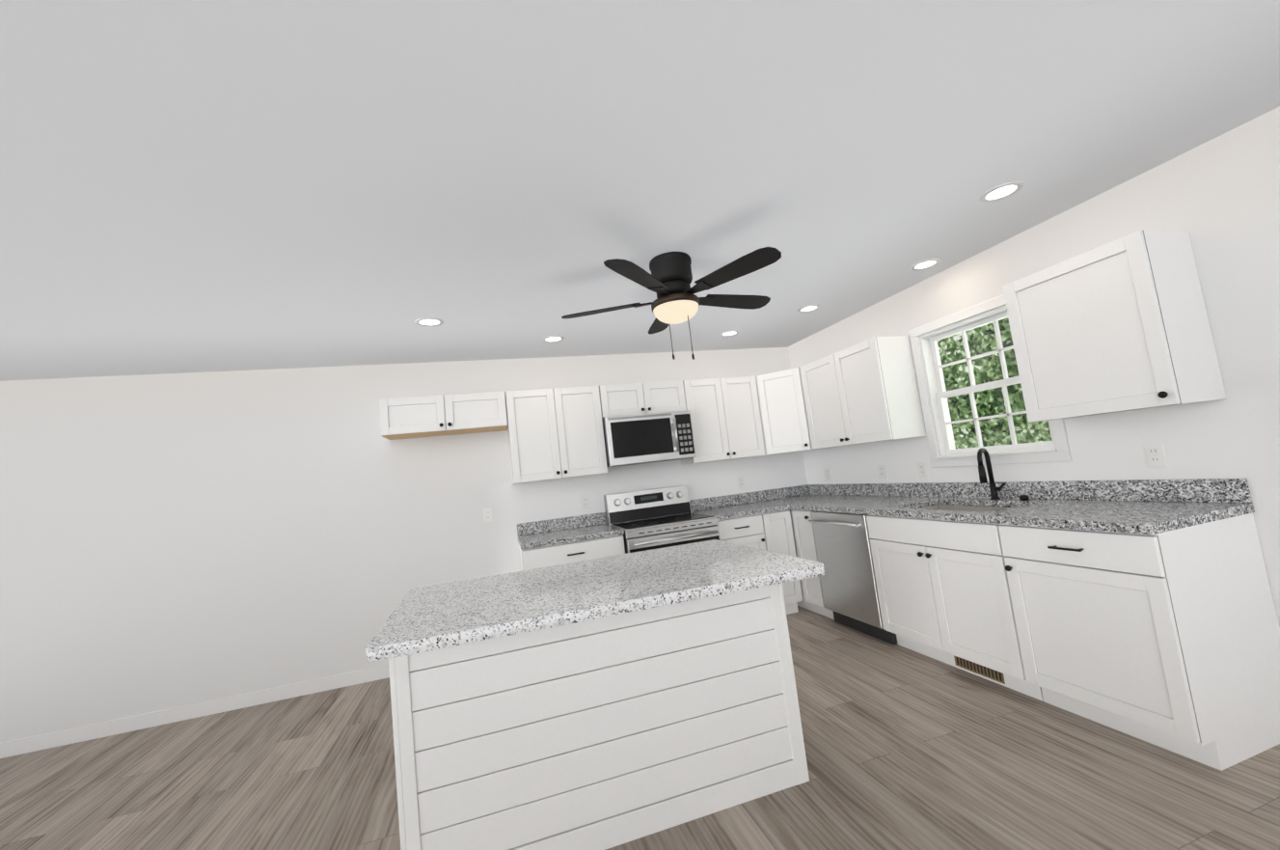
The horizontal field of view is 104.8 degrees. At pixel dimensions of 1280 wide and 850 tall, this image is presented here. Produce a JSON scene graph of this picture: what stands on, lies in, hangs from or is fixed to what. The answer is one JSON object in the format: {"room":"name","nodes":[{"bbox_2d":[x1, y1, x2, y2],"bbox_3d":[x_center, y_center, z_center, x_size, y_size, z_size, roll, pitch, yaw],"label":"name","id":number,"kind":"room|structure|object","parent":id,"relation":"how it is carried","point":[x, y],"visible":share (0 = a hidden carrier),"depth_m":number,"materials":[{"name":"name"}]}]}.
{"room":"kitchen","nodes":[
{"label":"kitchen","id":0,"kind":"room"},
{"bbox_2d":[0,347,807,742],"bbox_3d":[-1.977,0.720,3.976,7.600,2.440,0.140,-5,-6,-17],"label":"wall","id":1,"kind":"structure","parent":0,"point":[174,540],"depth_m":3.63,"materials":[{"name":"paint"}]},
{"bbox_2d":[0,664,389,758],"bbox_3d":[-3.176,1.987,3.385,4.705,0.095,0.016,-5,-6,-17],"label":"baseboard","id":2,"kind":"structure","parent":1,"relation":"attached to","point":[36,743],"depth_m":3.38,"materials":[{"name":"paint"}]},
{"bbox_2d":[378,391,507,439],"bbox_3d":[-1.546,-0.078,3.943,0.916,0.281,0.351,-5,-6,-17],"label":"upper cabinet","id":3,"kind":"object","parent":1,"relation":"attached to","point":[413,417],"visible":1,"depth_m":3.81,"materials":[{"name":"white wood"}]},
{"bbox_2d":[482,507,492,522],"bbox_3d":[-1.269,0.749,4.098,0.072,0.116,0.009,-5,-6,-17],"label":"electrical outlet","id":4,"kind":"object","parent":1,"relation":"attached to","point":[487,514],"visible":1,"depth_m":4.10,"materials":[{"name":"plastic"}]},
{"bbox_2d":[505,385,607,484],"bbox_3d":[-0.712,0.081,4.163,0.768,0.744,0.351,-5,-6,-17],"label":"upper cabinet","id":5,"kind":"object","parent":1,"relation":"attached to","point":[554,433],"visible":1,"depth_m":4.02,"materials":[{"name":"white wood"}]},
{"bbox_2d":[580,494,590,509],"bbox_3d":[-0.479,0.680,4.335,0.072,0.116,0.009,-5,-6,-17],"label":"electrical outlet","id":6,"kind":"object","parent":1,"relation":"attached to","point":[585,504],"visible":1,"depth_m":4.33,"materials":[{"name":"plastic"}]},
{"bbox_2d":[599,380,686,418],"bbox_3d":[-0.004,-0.211,4.405,0.764,0.281,0.351,-5,-6,-17],"label":"upper cabinet","id":7,"kind":"object","parent":1,"relation":"attached to","point":[632,398],"visible":0.88,"depth_m":4.26,"materials":[{"name":"white wood"}]},
{"bbox_2d":[601,409,696,466],"bbox_3d":[0.051,0.126,4.319,0.760,0.407,0.463,-5,-6,-17],"label":"over-the-range microwave","id":8,"kind":"object","parent":7,"relation":"attached to","point":[645,438],"visible":1,"depth_m":4.14,"materials":[{"name":"silver metal"}]},
{"bbox_2d":[680,376,765,464],"bbox_3d":[0.733,-0.044,4.596,0.716,0.744,0.351,-5,-6,-17],"label":"upper cabinet","id":9,"kind":"object","parent":1,"relation":"attached to","point":[725,418],"visible":0.94,"depth_m":4.46,"materials":[{"name":"white wood"}]},
{"bbox_2d":[736,475,744,488],"bbox_3d":[0.978,0.554,4.772,0.072,0.116,0.009,-5,-6,-17],"label":"electrical outlet","id":10,"kind":"object","parent":1,"relation":"attached to","point":[741,481],"visible":1,"depth_m":4.77,"materials":[{"name":"plastic"}]},
{"bbox_2d":[0,605,1279,849],"bbox_3d":[-0.946,1.580,0.786,7.880,0.100,6.580,-5,-6,-17],"label":"floor","id":11,"kind":"structure","parent":0,"point":[905,748],"depth_m":2.18,"materials":[{"name":"brown wood"}]},
{"bbox_2d":[518,534,625,571],"bbox_3d":[-0.520,1.336,3.895,0.756,0.874,0.660,-5,-6,-17],"label":"base cabinet","id":12,"kind":"object","parent":11,"relation":"on","point":[565,553],"visible":0.08,"depth_m":3.64,"materials":[{"name":"white wood"}]},
{"bbox_2d":[516,512,624,549],"bbox_3d":[-0.580,0.833,3.950,0.766,0.140,0.645,-5,-6,-17],"label":"countertop","id":13,"kind":"structure","parent":12,"relation":"on","point":[556,531],"depth_m":4.12,"materials":[{"name":"stone"}]},
{"bbox_2d":[388,582,809,849],"bbox_3d":[-0.168,1.128,2.143,1.518,0.874,0.635,-5,-6,-17],"label":"kitchen island","id":14,"kind":"object","parent":11,"relation":"on","point":[605,733],"visible":0.75,"depth_m":1.82,"materials":[{"name":"white wood"}]},
{"bbox_2d":[365,539,824,661],"bbox_3d":[-0.187,0.658,2.061,1.567,0.039,0.959,-5,-6,-17],"label":"island countertop","id":15,"kind":"structure","parent":14,"relation":"on","point":[438,616],"depth_m":1.81,"materials":[{"name":"stone"}]},
{"bbox_2d":[603,485,720,553],"bbox_3d":[0.209,1.122,4.080,0.764,1.165,0.743,-5,-6,-17],"label":"range","id":16,"kind":"object","parent":11,"relation":"on","point":[652,519],"visible":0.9,"depth_m":4.14,"materials":[{"name":"metal"}]},
{"bbox_2d":[716,513,766,550],"bbox_3d":[0.784,1.223,4.286,0.421,0.874,0.660,-5,-6,-17],"label":"base cabinet","id":17,"kind":"object","parent":11,"relation":"on","point":[747,531],"visible":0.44,"depth_m":4.04,"materials":[{"name":"white wood"}]},
{"bbox_2d":[689,490,786,519],"bbox_3d":[0.836,0.710,4.367,0.660,0.140,0.660,-5,-6,-17],"label":"countertop","id":18,"kind":"structure","parent":17,"relation":"on","point":[740,504],"depth_m":4.61,"materials":[{"name":"stone"}]},
{"bbox_2d":[761,509,802,614],"bbox_3d":[1.111,1.196,4.402,0.266,0.874,0.626,-5,-6,-17],"label":"base cabinet","id":19,"kind":"object","parent":11,"relation":"on","point":[778,531],"visible":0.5,"depth_m":4.13,"materials":[{"name":"white wood"}]},
{"bbox_2d":[789,509,834,619],"bbox_3d":[1.567,1.143,4.398,0.656,0.874,0.891,-5,-6,-17],"label":"base cabinet","id":20,"kind":"object","parent":11,"relation":"on","point":[812,600],"visible":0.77,"depth_m":4.04,"materials":[{"name":"white wood"}]},
{"bbox_2d":[808,510,897,644],"bbox_3d":[1.759,1.052,3.672,0.676,0.874,0.606,-5,-6,-17],"label":"dishwasher","id":21,"kind":"object","parent":11,"relation":"on","point":[848,578],"visible":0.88,"depth_m":3.54,"materials":[{"name":"metal"}]},
{"bbox_2d":[866,515,1043,700],"bbox_3d":[1.987,0.956,2.944,0.656,0.874,0.918,-5,-6,-17],"label":"base cabinet","id":22,"kind":"object","parent":11,"relation":"on","point":[943,591],"visible":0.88,"depth_m":2.77,"materials":[{"name":"white wood"}]},
{"bbox_2d":[953,654,1005,683],"bbox_3d":[1.869,1.337,2.726,0.003,0.082,0.290,-5,-6,-17],"label":"air vent","id":23,"kind":"object","parent":22,"relation":"attached to","point":[991,673],"visible":0.67,"depth_m":2.71,"materials":[{"name":"metal"}]},
{"bbox_2d":[768,478,1254,534],"bbox_3d":[1.801,0.507,3.412,0.669,0.140,3.061,-5,-6,-17],"label":"countertop","id":24,"kind":"structure","parent":22,"relation":"on","point":[1148,506],"depth_m":2.51,"materials":[{"name":"stone"}]},
{"bbox_2d":[920,504,1007,512],"bbox_3d":[1.946,0.629,2.970,0.484,0.215,0.744,-5,-6,-17],"label":"sink","id":25,"kind":"object","parent":24,"relation":"in","point":[966,508],"visible":0.02,"depth_m":3.19,"materials":[{"name":"metal"}]},
{"bbox_2d":[977,447,1029,500],"bbox_3d":[2.149,0.291,2.951,0.150,0.323,0.233,-5,-6,-17],"label":"faucet","id":26,"kind":"object","parent":24,"relation":"on","point":[994,488],"visible":1,"depth_m":3.01,"materials":[{"name":"black metal"}]},
{"bbox_2d":[998,512,1279,770],"bbox_3d":[2.198,0.861,2.206,0.660,0.874,0.618,-5,-6,-17],"label":"base cabinet","id":27,"kind":"object","parent":11,"relation":"on","point":[1169,640],"visible":0.94,"depth_m":1.96,"materials":[{"name":"white wood"}]},
{"bbox_2d":[0,0,1279,381],"bbox_3d":[-1.236,-0.932,1.026,7.880,0.100,6.580,-5,-6,-17],"label":"ceiling","id":28,"kind":"structure","parent":0,"point":[206,185],"depth_m":1.73,"materials":[{"name":"paint"}]},
{"bbox_2d":[414,317,443,326],"bbox_3d":[-1.349,-0.660,3.160,0.170,0.005,0.170,-5,-6,-17],"label":"recessed light","id":29,"kind":"object","parent":28,"relation":"in","point":[428,321],"visible":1,"depth_m":3.15,"materials":[{"name":"paint"}]},
{"bbox_2d":[542,335,564,342],"bbox_3d":[-0.677,-0.672,3.849,0.170,0.005,0.170,-5,-6,-17],"label":"recessed light","id":30,"kind":"object","parent":28,"relation":"in","point":[552,339],"visible":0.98,"depth_m":3.84,"materials":[{"name":"paint"}]},
{"bbox_2d":[561,246,781,359],"bbox_3d":[0.211,-0.606,2.667,1.201,0.565,1.201,-5,-6,-17],"label":"ceiling fan","id":31,"kind":"object","parent":28,"relation":"hanging from","point":[668,280],"visible":1,"depth_m":2.55,"materials":[{"name":"black metal"}]},
{"bbox_2d":[719,329,738,336],"bbox_3d":[0.781,-0.797,4.297,0.170,0.005,0.170,-5,-6,-17],"label":"recessed light","id":32,"kind":"object","parent":28,"relation":"in","point":[728,333],"visible":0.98,"depth_m":4.30,"materials":[{"name":"paint"}]},
{"bbox_2d":[797,304,820,312],"bbox_3d":[1.311,-0.903,3.824,0.170,0.005,0.170,-5,-6,-17],"label":"recessed light","id":33,"kind":"object","parent":28,"relation":"in","point":[808,308],"visible":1,"depth_m":3.82,"materials":[{"name":"paint"}]},
{"bbox_2d":[910,258,940,270],"bbox_3d":[1.826,-1.027,3.155,0.170,0.005,0.170,-5,-6,-17],"label":"recessed light","id":34,"kind":"object","parent":28,"relation":"in","point":[925,264],"visible":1,"depth_m":3.15,"materials":[{"name":"paint"}]},
{"bbox_2d":[980,181,1023,202],"bbox_3d":[1.696,-1.092,2.312,0.170,0.005,0.170,-5,-6,-17],"label":"recessed light","id":35,"kind":"object","parent":28,"relation":"in","point":[1001,191],"visible":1,"depth_m":2.31,"materials":[{"name":"paint"}]},
{"bbox_2d":[787,106,1279,627],"bbox_3d":[2.603,0.004,2.014,0.140,2.440,6.580,-5,-6,-17],"label":"wall","id":36,"kind":"structure","parent":0,"point":[1217,199],"depth_m":2.21,"materials":[{"name":"paint"}]},
{"bbox_2d":[755,367,832,455],"bbox_3d":[1.405,-0.115,4.663,0.605,0.744,0.611,-5,-6,-17],"label":"upper cabinet","id":37,"kind":"object","parent":36,"relation":"attached to","point":[783,412],"visible":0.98,"depth_m":4.47,"materials":[{"name":"white wood"}]},
{"bbox_2d":[823,467,830,480],"bbox_3d":[1.771,0.464,4.661,0.009,0.116,0.072,-5,-6,-17],"label":"electrical outlet","id":38,"kind":"object","parent":36,"relation":"attached to","point":[827,474],"visible":1,"depth_m":4.65,"materials":[{"name":"plastic"}]},
{"bbox_2d":[800,335,926,449],"bbox_3d":[1.736,-0.220,3.974,0.351,0.744,0.912,-5,-6,-17],"label":"upper cabinet","id":39,"kind":"object","parent":36,"relation":"attached to","point":[867,391],"visible":1,"depth_m":3.68,"materials":[{"name":"white wood"}]},
{"bbox_2d":[876,463,886,478],"bbox_3d":[1.961,0.379,4.001,0.009,0.116,0.072,-5,-6,-17],"label":"electrical outlet","id":40,"kind":"object","parent":36,"relation":"attached to","point":[881,471],"visible":1,"depth_m":4.00,"materials":[{"name":"plastic"}]},
{"bbox_2d":[917,462,927,477],"bbox_3d":[2.072,0.330,3.617,0.009,0.116,0.072,-5,-6,-17],"label":"electrical outlet","id":41,"kind":"object","parent":36,"relation":"attached to","point":[922,470],"visible":1,"depth_m":3.61,"materials":[{"name":"plastic"}]},
{"bbox_2d":[908,294,1071,467],"bbox_3d":[2.222,-0.254,3.164,0.166,1.009,0.894,-5,-6,-17],"label":"window","id":42,"kind":"structure","parent":36,"relation":"in","point":[1056,449],"depth_m":3.27,"materials":[{"name":"paint"}]},
{"bbox_2d":[1002,230,1226,422],"bbox_3d":[2.201,-0.427,2.361,0.351,0.744,0.598,-5,-6,-17],"label":"upper cabinet","id":43,"kind":"object","parent":36,"relation":"attached to","point":[1121,324],"visible":1,"depth_m":2.18,"materials":[{"name":"white wood"}]},
{"bbox_2d":[1143,442,1167,467],"bbox_3d":[2.441,0.145,2.334,0.009,0.116,0.072,-5,-6,-17],"label":"electrical outlet","id":44,"kind":"object","parent":36,"relation":"attached to","point":[1155,453],"visible":1,"depth_m":2.33,"materials":[{"name":"plastic"}]},
{"label":"outside","id":45,"kind":"structure","parent":0,"visible":0},
{"bbox_2d":[937,317,1051,449],"bbox_3d":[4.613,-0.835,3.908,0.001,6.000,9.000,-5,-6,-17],"label":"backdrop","id":46,"kind":"structure","parent":45,"point":[963,401],"depth_m":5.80,"materials":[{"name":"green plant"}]}
]}

